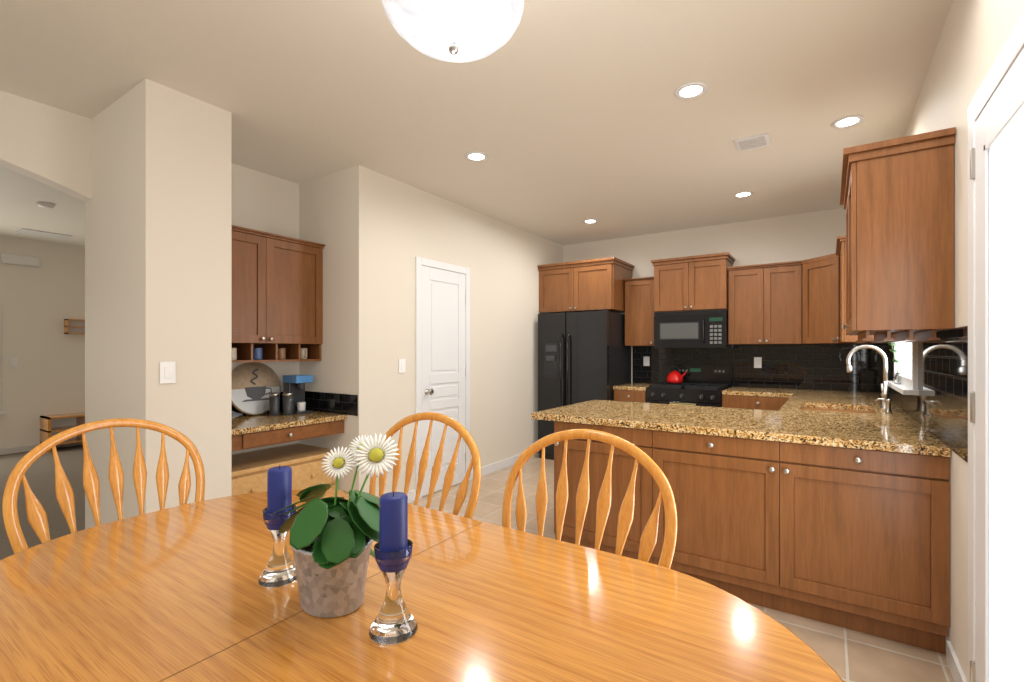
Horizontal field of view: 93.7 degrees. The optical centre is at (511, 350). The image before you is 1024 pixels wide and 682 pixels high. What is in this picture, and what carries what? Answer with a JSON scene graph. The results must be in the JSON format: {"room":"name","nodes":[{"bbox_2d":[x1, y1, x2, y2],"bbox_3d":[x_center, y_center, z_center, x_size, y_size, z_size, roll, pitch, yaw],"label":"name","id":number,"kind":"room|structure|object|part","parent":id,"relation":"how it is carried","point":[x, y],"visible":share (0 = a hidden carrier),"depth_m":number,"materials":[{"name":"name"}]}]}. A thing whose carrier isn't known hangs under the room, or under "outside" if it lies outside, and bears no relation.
{"room":"dining room","nodes":[
{"label":"dining room","id":0,"kind":"room"},
{"bbox_2d":[0,445,82,479],"bbox_3d":[-5.161,1.364,3.763,4.940,0.112,6.100,0,0,33],"label":"floor","id":1,"kind":"structure","parent":0,"point":[70,457],"depth_m":5.67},
{"bbox_2d":[0,467,84,559],"bbox_3d":[-4.475,1.311,3.250,2.850,0.018,4.900,0,0,33],"label":"living room rug","id":2,"kind":"object","parent":1,"relation":"on","point":[42,486],"depth_m":3.99,"materials":[{"name":"carpet"}]},
{"bbox_2d":[40,412,84,452],"bbox_3d":[-5.879,1.090,6.559,0.357,0.460,0.760,0,0,33],"label":"shoe rack","id":3,"kind":"object","parent":1,"relation":"on","point":[46,429],"visible":0.48,"depth_m":6.30,"materials":[{"name":"brown wood"}]},
{"bbox_2d":[0,236,84,448],"bbox_3d":[-7.161,-0.065,5.081,0.150,2.770,6.100,0,0,33],"label":"wall","id":4,"kind":"structure","parent":0,"point":[39,305],"depth_m":6.35,"materials":[{"name":"beige paint"}]},
{"bbox_2d":[0,305,5,414],"bbox_3d":[-6.746,0.110,5.496,0.080,1.380,1.310,0,0,33],"label":"window frame","id":5,"kind":"structure","parent":4,"relation":"in","point":[2,413],"depth_m":6.02,"materials":[{"name":"white paint"}]},
{"bbox_2d":[10,358,17,366],"bbox_3d":[-6.365,0.150,6.137,0.010,0.118,0.075,0,0,33],"label":"light switch","id":6,"kind":"object","parent":4,"relation":"attached to","point":[13,362],"visible":1,"depth_m":6.13,"materials":[{"name":"white plastic"}]},
{"bbox_2d":[1,253,39,266],"bbox_3d":[-6.316,-1.165,6.177,0.047,0.130,0.360,0,0,33],"label":"door chime","id":7,"kind":"object","parent":4,"relation":"attached to","point":[14,259],"visible":0.96,"depth_m":6.16,"materials":[{"name":"white plastic"}]},
{"bbox_2d":[64,319,84,333],"bbox_3d":[-5.976,-0.330,6.612,0.137,0.200,0.260,0,0,33],"label":"wall shelf","id":8,"kind":"object","parent":4,"relation":"attached to","point":[66,326],"visible":0.52,"depth_m":6.51,"materials":[{"name":"brown wood"}]},
{"bbox_2d":[0,90,298,528],"bbox_3d":[-2.350,-0.065,3.538,0.120,2.770,8.520,0,0,33],"label":"wall","id":9,"kind":"structure","parent":0,"point":[51,146],"depth_m":2.99,"materials":[{"name":"beige paint"}]},
{"bbox_2d":[92,79,231,526],"bbox_3d":[-2.169,-0.065,2.964,0.815,2.770,0.440,0,0,33],"label":"pillar","id":10,"kind":"structure","parent":0,"point":[161,223],"depth_m":2.74,"materials":[{"name":"beige paint"}]},
{"bbox_2d":[160,362,175,383],"bbox_3d":[-1.889,0.120,2.635,0.010,0.118,0.075,0,0,33],"label":"light switch","id":11,"kind":"object","parent":10,"relation":"attached to","point":[167,372],"visible":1,"depth_m":2.63,"materials":[{"name":"white plastic"}]},
{"bbox_2d":[299,165,562,496],"bbox_3d":[-0.575,-0.065,5.404,0.790,2.770,3.450,0,0,33],"label":"wall","id":12,"kind":"structure","parent":0,"point":[376,233],"depth_m":4.14,"materials":[{"name":"beige paint"}]},
{"bbox_2d":[232,390,357,423],"bbox_3d":[-1.795,0.426,3.561,0.777,0.163,0.964,0,0,33],"label":"backsplash","id":13,"kind":"structure","parent":12,"relation":"attached to","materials":[{"name":"black tile"}]},
{"bbox_2d":[399,359,405,372],"bbox_3d":[-0.941,0.130,4.118,0.010,0.118,0.075,0,0,33],"label":"light switch","id":14,"kind":"object","parent":12,"relation":"attached to","point":[402,365],"visible":1,"depth_m":4.11,"materials":[{"name":"white plastic"}]},
{"bbox_2d":[415,256,469,498],"bbox_3d":[-0.642,0.242,4.568,0.018,2.155,0.760,0,0,33],"label":"door frame","id":15,"kind":"structure","parent":12,"relation":"attached to","point":[419,262],"depth_m":4.30,"materials":[{"name":"white paint"}]},
{"bbox_2d":[422,266,465,495],"bbox_3d":[-0.612,0.271,4.555,0.078,2.074,0.634,0,0,33],"label":"door set","id":16,"kind":"structure","parent":12,"relation":"in","point":[443,341],"depth_m":4.55,"materials":[{"name":"white paint"}]},
{"bbox_2d":[0,0,952,246],"bbox_3d":[-2.538,-1.500,3.662,9.430,0.100,8.820,0,0,33],"label":"ceiling","id":17,"kind":"structure","parent":0,"point":[567,117],"depth_m":2.69,"materials":[{"name":"beige paint"}]},
{"bbox_2d":[16,228,71,239],"bbox_3d":[-5.785,-1.444,5.941,0.300,0.012,0.450,0,0,33],"label":"ceiling vent","id":18,"kind":"object","parent":17,"relation":"in","point":[42,233],"visible":1,"depth_m":5.92,"materials":[{"name":"white metal"}]},
{"bbox_2d":[36,202,54,208],"bbox_3d":[-4.595,-1.432,4.731,0.134,0.034,0.134,0,0,33],"label":"smoke detector","id":19,"kind":"object","parent":17,"relation":"attached to","point":[46,205],"visible":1,"depth_m":4.71,"materials":[{"name":"white plastic"}]},
{"bbox_2d":[382,0,523,62],"bbox_3d":[-0.169,-1.152,1.387,0.410,0.594,0.410,0,0,33],"label":"pendant light","id":20,"kind":"object","parent":17,"relation":"hanging from","point":[460,31],"visible":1,"depth_m":1.34,"materials":[{"name":"white glass"}]},
{"bbox_2d":[465,151,487,161],"bbox_3d":[-0.265,-1.446,3.576,0.176,0.008,0.176,0,0,33],"label":"recessed light","id":21,"kind":"object","parent":17,"relation":"in","point":[475,156],"visible":1,"depth_m":3.57,"materials":[{"name":"white paint"}]},
{"bbox_2d":[583,219,597,223],"bbox_3d":[0.877,-1.446,5.363,0.176,0.008,0.176,0,0,33],"label":"recessed light","id":22,"kind":"object","parent":17,"relation":"in","point":[589,221],"visible":1,"depth_m":5.37,"materials":[{"name":"white paint"}]},
{"bbox_2d":[674,82,707,99],"bbox_3d":[0.996,-1.446,2.673,0.176,0.008,0.176,0,0,33],"label":"recessed light","id":23,"kind":"object","parent":17,"relation":"in","point":[691,90],"visible":1,"depth_m":2.67,"materials":[{"name":"white paint"}]},
{"bbox_2d":[733,191,753,197],"bbox_3d":[2.141,-1.446,4.446,0.176,0.008,0.176,0,0,33],"label":"recessed light","id":24,"kind":"object","parent":17,"relation":"in","point":[743,194],"visible":0.98,"depth_m":4.44,"materials":[{"name":"white paint"}]},
{"bbox_2d":[734,132,770,151],"bbox_3d":[1.669,-1.443,3.331,0.210,0.012,0.210,0,0,33],"label":"ceiling vent","id":25,"kind":"object","parent":17,"relation":"in","point":[753,142],"visible":0.94,"depth_m":3.31,"materials":[{"name":"white metal"}]},
{"bbox_2d":[831,115,864,128],"bbox_3d":[2.120,-1.446,3.034,0.176,0.008,0.176,0,0,33],"label":"recessed light","id":26,"kind":"object","parent":17,"relation":"in","point":[847,121],"visible":0.98,"depth_m":3.03,"materials":[{"name":"white paint"}]},
{"bbox_2d":[666,365,686,383],"bbox_3d":[1.912,0.274,5.573,0.224,0.202,0.184,0,0,33],"label":"kettle","id":27,"kind":"object","parent":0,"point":[674,372],"depth_m":5.56,"materials":[{"name":"red metal"}]},
{"bbox_2d":[408,455,953,681],"bbox_3d":[-0.476,1.370,2.302,4.490,0.100,8.820,0,0,33],"label":"floor","id":28,"kind":"structure","parent":0,"point":[847,655],"depth_m":2.23,"materials":[{"name":"beige tile"}]},
{"bbox_2d":[2,418,204,553],"bbox_3d":[-1.239,0.785,1.601,0.551,1.075,0.571,0,0,33],"label":"chair","id":29,"kind":"object","parent":28,"relation":"on","point":[37,516],"visible":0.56,"depth_m":1.66,"materials":[{"name":"brown wood"}]},
{"bbox_2d":[232,225,357,495],"bbox_3d":[-1.795,0.220,3.561,0.777,2.200,1.020,0,0,33],"label":"hutch cabinet","id":30,"kind":"object","parent":28,"relation":"on","point":[277,298],"visible":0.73,"depth_m":3.69,"materials":[{"name":"brown wood"}]},
{"bbox_2d":[269,392,279,415],"bbox_3d":[-1.869,0.417,3.778,0.078,0.180,0.076,0,0,33],"label":"canister","id":31,"kind":"object","parent":30,"relation":"on","point":[274,397],"depth_m":3.75,"materials":[{"name":"grey metal"}]},
{"bbox_2d":[232,342,321,363],"bbox_3d":[-1.987,0.015,3.688,0.317,0.140,0.964,0,0,33],"label":"cubby shelf","id":32,"kind":"object","parent":30,"relation":"attached to","point":[242,352],"depth_m":3.76,"materials":[{"name":"brown wood"}]},
{"bbox_3d":[-1.867,1.060,3.609,0.582,0.520,0.934,0,0,33],"label":"nook drawer","id":33,"kind":"part","parent":30,"relation":"part of","materials":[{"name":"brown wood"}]},
{"bbox_2d":[282,392,293,415],"bbox_3d":[-1.772,0.417,3.798,0.078,0.180,0.076,0,0,33],"label":"canister","id":34,"kind":"object","parent":30,"relation":"on","point":[287,396],"depth_m":3.77,"materials":[{"name":"grey metal"}]},
{"bbox_2d":[232,409,346,454],"bbox_3d":[-1.842,0.582,3.592,0.664,0.147,0.964,0,0,33],"label":"countertop","id":35,"kind":"structure","parent":30,"relation":"on","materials":[{"name":"stone"}]},
{"bbox_2d":[0,489,843,681],"bbox_3d":[-0.404,0.940,1.105,2.050,0.760,1.140,0,0,33],"label":"dining table","id":36,"kind":"object","parent":28,"relation":"on","point":[177,594],"visible":0.79,"depth_m":1.01,"materials":[{"name":"brown wood"}]},
{"bbox_2d":[258,465,296,587],"bbox_3d":[-0.570,0.419,1.179,0.096,0.280,0.096,0,0,33],"label":"candle holder","id":37,"kind":"object","parent":36,"relation":"on","point":[279,570],"visible":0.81,"depth_m":1.16,"materials":[{"name":"clear glass"}]},
{"bbox_2d":[267,465,291,530],"bbox_3d":[-0.570,0.355,1.179,0.055,0.151,0.055,0,0,33],"label":"candle","id":38,"kind":"object","parent":37,"relation":"on","point":[279,478],"depth_m":1.15,"materials":[{"name":"blue wax"}]},
{"bbox_2d":[274,433,399,617],"bbox_3d":[-0.406,0.369,1.059,0.309,0.380,0.230,0,0,33],"label":"potted plant","id":39,"kind":"object","parent":36,"relation":"on","point":[332,539],"visible":0.98,"depth_m":1.01,"materials":[{"name":"green plant"}]},
{"bbox_2d":[369,491,417,644],"bbox_3d":[-0.236,0.419,0.958,0.096,0.280,0.096,0,0,33],"label":"candle holder","id":40,"kind":"object","parent":36,"relation":"on","point":[394,622],"visible":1,"depth_m":0.94,"materials":[{"name":"clear glass"}]},
{"bbox_2d":[379,491,407,572],"bbox_3d":[-0.236,0.355,0.958,0.055,0.151,0.055,0,0,33],"label":"candle","id":41,"kind":"object","parent":40,"relation":"on","point":[393,506],"depth_m":0.93,"materials":[{"name":"blue wax"}]},
{"bbox_2d":[369,412,480,518],"bbox_3d":[-0.467,0.785,1.716,0.571,1.075,0.551,0,0,33],"label":"chair","id":42,"kind":"object","parent":28,"relation":"on","point":[464,434],"visible":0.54,"depth_m":1.86,"materials":[{"name":"brown wood"}]},
{"bbox_2d":[537,307,630,459],"bbox_3d":[0.911,0.424,5.981,0.905,1.793,0.790,0,0,33],"label":"tall cabinet","id":43,"kind":"object","parent":28,"relation":"on","point":[582,355],"depth_m":5.65,"materials":[{"name":"metal"}]},
{"bbox_2d":[537,309,631,467],"bbox_3d":[0.894,0.423,5.956,0.905,1.793,0.852,0,0,33],"label":"refrigerator","id":44,"kind":"object","parent":43,"relation":"in","point":[583,354],"depth_m":5.65,"materials":[{"name":"black metal"}]},
{"bbox_2d":[502,429,676,568],"bbox_3d":[0.099,0.785,1.295,0.571,1.075,0.551,0,0,33],"label":"chair","id":45,"kind":"object","parent":28,"relation":"on","point":[648,539],"visible":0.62,"depth_m":1.45,"materials":[{"name":"brown wood"}]},
{"bbox_2d":[551,423,666,564],"bbox_3d":[0.819,0.883,3.270,0.692,0.876,0.959,0,0,33],"label":"base cabinet","id":46,"kind":"object","parent":28,"relation":"on","point":[654,443],"depth_m":2.85,"materials":[{"name":"brown wood"}]},
{"bbox_2d":[611,387,630,394],"bbox_3d":[1.506,0.883,5.695,0.370,0.876,0.665,0,0,33],"label":"base cabinet","id":47,"kind":"object","parent":28,"relation":"on","point":[614,390],"depth_m":5.48,"materials":[{"name":"brown wood"}]},
{"bbox_2d":[619,383,646,390],"bbox_3d":[1.504,0.424,5.696,0.382,0.040,0.667,0,0,33],"label":"countertop","id":48,"kind":"structure","parent":47,"relation":"on","point":[634,386],"depth_m":5.60,"materials":[{"name":"beige stone"}]},
{"bbox_2d":[639,383,734,390],"bbox_3d":[1.982,0.867,5.364,0.910,0.906,0.673,0,0,33],"label":"base cabinet","id":49,"kind":"object","parent":28,"relation":"on","point":[702,386],"depth_m":5.15,"materials":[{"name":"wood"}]},
{"bbox_2d":[667,431,798,615],"bbox_3d":[1.319,0.883,2.940,0.753,0.876,0.959,0,0,33],"label":"base cabinet","id":50,"kind":"object","parent":28,"relation":"on","point":[737,500],"depth_m":2.48,"materials":[{"name":"brown wood"}]},
{"bbox_2d":[799,443,949,653],"bbox_3d":[1.819,0.883,2.611,0.690,0.876,0.959,0,0,33],"label":"base cabinet","id":51,"kind":"object","parent":28,"relation":"on","point":[874,526],"depth_m":2.17,"materials":[{"name":"brown wood"}]},
{"bbox_2d":[531,383,954,458],"bbox_3d":[1.844,0.410,3.933,2.112,0.069,3.236,0,0,33],"label":"countertop","id":52,"kind":"structure","parent":51,"relation":"on","point":[857,420],"depth_m":2.98,"materials":[{"name":"beige stone"}]},
{"bbox_2d":[563,208,845,382],"bbox_3d":[1.823,-0.065,5.979,4.400,2.770,0.150,0,0,33],"label":"wall","id":53,"kind":"structure","parent":0,"point":[799,237],"depth_m":5.41,"materials":[{"name":"beige paint"}]},
{"bbox_2d":[539,259,634,310],"bbox_3d":[0.933,-0.762,6.073,0.985,0.566,0.665,0,0,33],"label":"upper cabinet","id":54,"kind":"object","parent":53,"relation":"attached to","point":[597,283],"depth_m":5.77,"materials":[{"name":"brown wood"}]},
{"bbox_2d":[623,277,650,346],"bbox_3d":[1.604,-0.460,5.829,0.364,0.801,0.335,0,0,33],"label":"upper cabinet","id":55,"kind":"object","parent":53,"relation":"attached to","point":[637,291],"depth_m":5.71,"materials":[{"name":"brown wood"}]},
{"bbox_2d":[651,256,694,302],"bbox_3d":[1.923,-0.729,5.559,0.446,0.569,0.433,0,0,33],"label":"upper cabinet","id":56,"kind":"object","parent":53,"relation":"attached to","point":[673,281],"depth_m":5.41,"materials":[{"name":"brown wood"}]},
{"bbox_2d":[651,299,734,350],"bbox_3d":[2.048,-0.271,5.450,0.762,0.481,0.461,0,0,33],"label":"upper cabinet","id":57,"kind":"object","parent":53,"relation":"attached to","point":[674,326],"depth_m":5.30,"materials":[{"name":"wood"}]},
{"bbox_2d":[654,309,732,348],"bbox_3d":[2.047,-0.236,5.450,0.762,0.412,0.461,0,0,33],"label":"microwave","id":58,"kind":"object","parent":57,"relation":"in","point":[673,328],"depth_m":5.28,"materials":[{"name":"black metal"}]},
{"bbox_2d":[695,255,734,302],"bbox_3d":[2.220,-0.729,5.364,0.384,0.569,0.433,0,0,33],"label":"upper cabinet","id":59,"kind":"object","parent":53,"relation":"attached to","point":[710,270],"depth_m":5.19,"materials":[{"name":"brown wood"}]},
{"bbox_2d":[632,343,879,392],"bbox_3d":[2.566,0.168,5.391,2.489,0.475,0.008,0,0,33],"label":"backsplash","id":60,"kind":"structure","parent":53,"relation":"attached to","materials":[{"name":"black tile"}]},
{"bbox_2d":[643,356,649,365],"bbox_3d":[1.672,0.130,5.969,0.075,0.118,0.009,0,0,33],"label":"outlet","id":61,"kind":"object","parent":60,"relation":"attached to","point":[646,359],"depth_m":5.97,"materials":[{"name":"white plastic"}]},
{"bbox_2d":[754,357,761,367],"bbox_3d":[2.707,0.130,5.286,0.075,0.118,0.009,0,0,33],"label":"outlet","id":62,"kind":"object","parent":60,"relation":"attached to","point":[757,360],"depth_m":5.28,"materials":[{"name":"white plastic"}]},
{"bbox_2d":[727,261,790,346],"bbox_3d":[2.698,-0.482,5.108,0.676,0.825,0.335,0,0,33],"label":"upper cabinet","id":63,"kind":"object","parent":53,"relation":"attached to","point":[758,295],"depth_m":4.99,"materials":[{"name":"brown wood"}]},
{"bbox_3d":[2.689,-0.482,5.095,0.732,0.825,0.367,0,0,33],"label":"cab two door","id":64,"kind":"part","parent":63,"relation":"part of","materials":[{"name":"brown wood"}]},
{"bbox_2d":[886,340,903,384],"bbox_3d":[2.558,0.076,3.208,0.082,0.286,0.125,0,0,33],"label":"window","id":65,"kind":"structure","parent":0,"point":[897,379],"depth_m":3.20,"materials":[{"name":"clear glass"}]},
{"bbox_2d":[905,0,1023,681],"bbox_3d":[1.335,-0.065,1.108,0.150,2.770,8.820,0,0,33],"label":"wall","id":66,"kind":"structure","parent":0,"point":[974,36],"depth_m":1.87,"materials":[{"name":"beige paint"}]},
{"bbox_2d":[791,251,882,346],"bbox_3d":[3.127,-0.482,4.613,0.710,0.825,0.688,0,0,33],"label":"upper cabinet","id":67,"kind":"object","parent":66,"relation":"attached to","point":[814,281],"depth_m":4.63,"materials":[{"name":"brown wood"}]},
{"bbox_2d":[839,236,898,342],"bbox_3d":[2.928,-0.482,3.975,0.340,0.825,0.719,0,0,33],"label":"upper cabinet","id":68,"kind":"object","parent":66,"relation":"attached to","point":[841,340],"depth_m":3.80,"materials":[{"name":"brown wood"}]},
{"bbox_2d":[843,131,958,338],"bbox_3d":[1.888,-0.481,2.397,0.340,0.784,0.839,0,0,33],"label":"upper cabinet","id":69,"kind":"object","parent":66,"relation":"attached to","point":[898,198],"depth_m":2.05,"materials":[{"name":"brown wood"}]},
{"bbox_2d":[879,325,967,464],"bbox_3d":[2.621,0.158,3.206,0.008,0.495,3.579,0,0,33],"label":"backsplash","id":70,"kind":"structure","parent":66,"relation":"attached to","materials":[{"name":"black tile"}]},
{"bbox_2d":[968,11,1023,681],"bbox_3d":[1.313,0.233,1.230,0.022,2.175,1.080,0,0,33],"label":"door frame","id":71,"kind":"structure","parent":66,"relation":"attached to","point":[1010,51],"depth_m":1.63,"materials":[{"name":"white paint"}]},
{"bbox_2d":[970,48,1023,681],"bbox_3d":[1.312,0.271,1.240,0.028,2.074,0.918,0,0,33],"label":"door set","id":72,"kind":"structure","parent":66,"relation":"in","point":[997,175],"depth_m":1.40,"materials":[{"name":"white paint"}]},
{"bbox_3d":[-4.925,-0.065,0.043,9.130,2.770,0.150,0,0,33],"label":"wall","id":73,"kind":"structure","parent":0,"visible":0},
{"bbox_2d":[0,442,82,454],"bbox_3d":[-7.093,1.275,5.036,0.012,0.090,5.800,0,0,33],"label":"baseboard","id":74,"kind":"structure","parent":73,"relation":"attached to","point":[26,448],"depth_m":6.21,"materials":[{"name":"white paint"}]},
{"bbox_2d":[407,490,415,502],"bbox_3d":[-1.022,1.275,3.998,0.012,0.090,0.610,0,0,33],"label":"baseboard","id":75,"kind":"structure","parent":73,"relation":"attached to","point":[411,495],"depth_m":4.20,"materials":[{"name":"white paint"}]},
{"bbox_2d":[470,454,520,479],"bbox_3d":[-0.130,1.275,5.350,0.012,0.090,1.110,0,0,33],"label":"baseboard","id":76,"kind":"structure","parent":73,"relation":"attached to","point":[510,461],"depth_m":5.29,"materials":[{"name":"white paint"}]},
{"bbox_2d":[946,640,966,681],"bbox_3d":[1.736,1.275,1.862,0.012,0.090,0.420,0,0,33],"label":"baseboard","id":77,"kind":"structure","parent":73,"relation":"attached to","point":[955,668],"depth_m":1.92,"materials":[{"name":"white paint"}]}
]}

